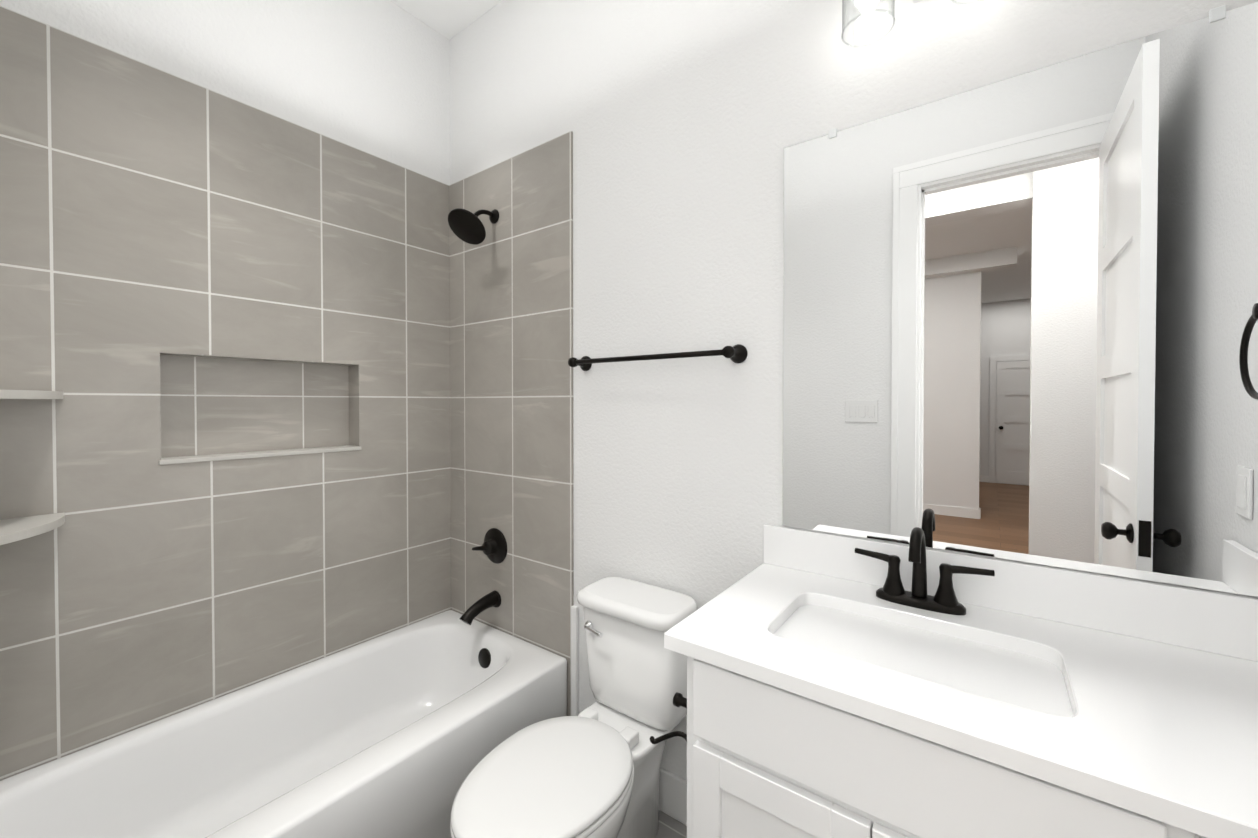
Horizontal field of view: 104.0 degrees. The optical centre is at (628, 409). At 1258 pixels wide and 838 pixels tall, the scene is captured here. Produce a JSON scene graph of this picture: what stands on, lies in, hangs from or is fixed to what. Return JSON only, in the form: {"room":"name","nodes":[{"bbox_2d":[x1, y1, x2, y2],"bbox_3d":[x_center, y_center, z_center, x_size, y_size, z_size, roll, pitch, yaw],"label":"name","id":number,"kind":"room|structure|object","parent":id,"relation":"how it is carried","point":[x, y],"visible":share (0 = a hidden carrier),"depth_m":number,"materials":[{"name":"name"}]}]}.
{"room":"bathroom","nodes":[
{"label":"bathroom","id":0,"kind":"room"},
{"bbox_2d":[0,0,449,184],"bbox_3d":[-1.337,-1.377,1.704,0.093,0.680,1.550,1,1,36],"label":"wall","id":1,"kind":"structure","parent":0,"point":[372,77],"depth_m":1.83,"materials":[{"name":"white paint"}]},
{"bbox_2d":[390,0,501,39],"bbox_3d":[-0.312,-1.757,0.943,2.880,0.100,1.790,1,1,36],"label":"ceiling","id":2,"kind":"structure","parent":0,"point":[449,19],"depth_m":2.13,"materials":[{"name":"white paint"}]},
{"bbox_2d":[656,810,686,837],"bbox_3d":[-0.295,1.382,1.007,2.880,0.100,1.730,1,1,36],"label":"floor","id":3,"kind":"structure","parent":0,"point":[670,827],"depth_m":1.55,"materials":[{"name":"tile"}]},
{"bbox_2d":[0,610,566,837],"bbox_3d":[-0.987,1.136,1.478,0.758,0.380,1.526,1,1,36],"label":"bathtub","id":4,"kind":"object","parent":3,"relation":"on","point":[403,732],"visible":1,"depth_m":1.53,"materials":[{"name":"white ceramic"}]},
{"bbox_2d":[450,577,697,837],"bbox_3d":[-0.137,0.958,1.333,0.378,0.745,0.725,1,1,36],"label":"toilet","id":5,"kind":"object","parent":3,"relation":"on","point":[592,771],"visible":0.96,"depth_m":1.38,"materials":[{"name":"white ceramic"}]},
{"bbox_2d":[664,524,1257,837],"bbox_3d":[0.638,0.798,0.895,1.013,1.072,0.545,1,1,36],"label":"bathroom vanity","id":6,"kind":"object","parent":3,"relation":"on","point":[840,686],"visible":1,"depth_m":0.85,"materials":[{"name":"white paint"}]},
{"bbox_2d":[650,692,686,743],"bbox_3d":[0.105,0.664,1.051,0.100,0.112,0.078,1,1,36],"label":"toilet paper holder","id":7,"kind":"object","parent":6,"relation":"attached to","point":[679,699],"visible":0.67,"depth_m":1.06,"materials":[{"name":"black metal"}]},
{"bbox_2d":[450,0,1257,780],"bbox_3d":[0.184,-0.196,1.634,2.880,3.040,0.120,1,1,36],"label":"wall","id":8,"kind":"structure","parent":0,"point":[686,122],"depth_m":1.55,"materials":[{"name":"white paint"}]},
{"bbox_2d":[449,131,573,715],"bbox_3d":[-0.524,0.139,2.081,0.775,2.360,0.010,1,1,36],"label":"wall tile","id":9,"kind":"structure","parent":8,"relation":"attached to","point":[511,373],"depth_m":2.02,"materials":[{"name":"grey tile"}]},
{"bbox_2d":[448,208,498,244],"bbox_3d":[-0.631,-0.766,2.013,0.160,0.169,0.207,1,1,36],"label":"shower head","id":10,"kind":"object","parent":9,"relation":"attached to","point":[466,226],"visible":1,"depth_m":1.98},
{"bbox_2d":[460,590,500,624],"bbox_3d":[-0.625,0.833,2.050,0.072,0.100,0.174,1,1,36],"label":"tub spout","id":11,"kind":"object","parent":9,"relation":"attached to","point":[480,605],"visible":1,"depth_m":2.04,"materials":[{"name":"black metal"}]},
{"bbox_2d":[472,528,506,563],"bbox_3d":[-0.596,0.588,2.090,0.156,0.152,0.068,1,1,36],"label":"shower valve","id":12,"kind":"object","parent":9,"relation":"attached to","point":[493,547],"visible":1,"depth_m":2.08,"materials":[{"name":"black metal"}]},
{"bbox_2d":[571,605,578,715],"bbox_3d":[-0.204,1.032,1.851,0.026,0.580,0.016,1,1,36],"label":"trim","id":13,"kind":"object","parent":8,"relation":"attached to","point":[574,661],"depth_m":1.84,"materials":[{"name":"white paint"}]},
{"bbox_2d":[568,344,747,370],"bbox_3d":[0.059,-0.165,1.600,0.656,0.056,0.082,1,1,36],"label":"towel rail","id":14,"kind":"object","parent":8,"relation":"attached to","point":[737,353],"visible":1,"depth_m":1.51,"materials":[{"name":"black metal"}]},
{"bbox_2d":[659,767,686,825],"bbox_3d":[0.112,1.257,1.622,0.756,0.135,0.014,1,1,36],"label":"baseboard","id":15,"kind":"structure","parent":8,"relation":"attached to","point":[673,795],"depth_m":1.59,"materials":[{"name":"white paint"}]},
{"bbox_2d":[841,0,983,47],"bbox_3d":[0.656,-1.026,1.098,0.331,0.287,0.162,1,1,36],"label":"sconce","id":16,"kind":"object","parent":8,"relation":"attached to","point":[865,7],"visible":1,"depth_m":1.16,"materials":[{"name":"white glass"}]},
{"bbox_2d":[783,2,1257,596],"bbox_3d":[0.818,-0.200,1.084,0.961,1.062,0.008,1,1,36],"label":"mirror","id":17,"kind":"object","parent":8,"relation":"attached to","point":[1021,318],"visible":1,"depth_m":1.03,"materials":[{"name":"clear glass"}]},
{"bbox_3d":[-1.458,-0.197,1.735,0.120,3.040,1.670,1,1,36],"label":"wall","id":18,"kind":"structure","parent":0,"visible":0},
{"bbox_2d":[0,390,62,398],"bbox_3d":[-1.513,-0.034,1.110,0.335,0.020,0.335,1,1,36],"label":"corner shelf","id":19,"kind":"object","parent":18,"relation":"attached to","point":[20,394],"visible":1,"depth_m":1.17,"materials":[{"name":"white stone"}]},
{"bbox_2d":[0,512,64,544],"bbox_3d":[-1.513,0.296,1.114,0.335,0.020,0.335,1,1,36],"label":"corner shelf","id":20,"kind":"object","parent":18,"relation":"attached to","point":[16,529],"visible":0.96,"depth_m":1.21,"materials":[{"name":"white stone"}]},
{"bbox_2d":[0,5,450,780],"bbox_3d":[-1.332,0.143,1.720,0.105,2.360,1.550,1,1,36],"label":"wall tile","id":21,"kind":"structure","parent":18,"relation":"attached to","point":[224,323],"depth_m":1.58,"materials":[{"name":"grey tile"}]}
]}

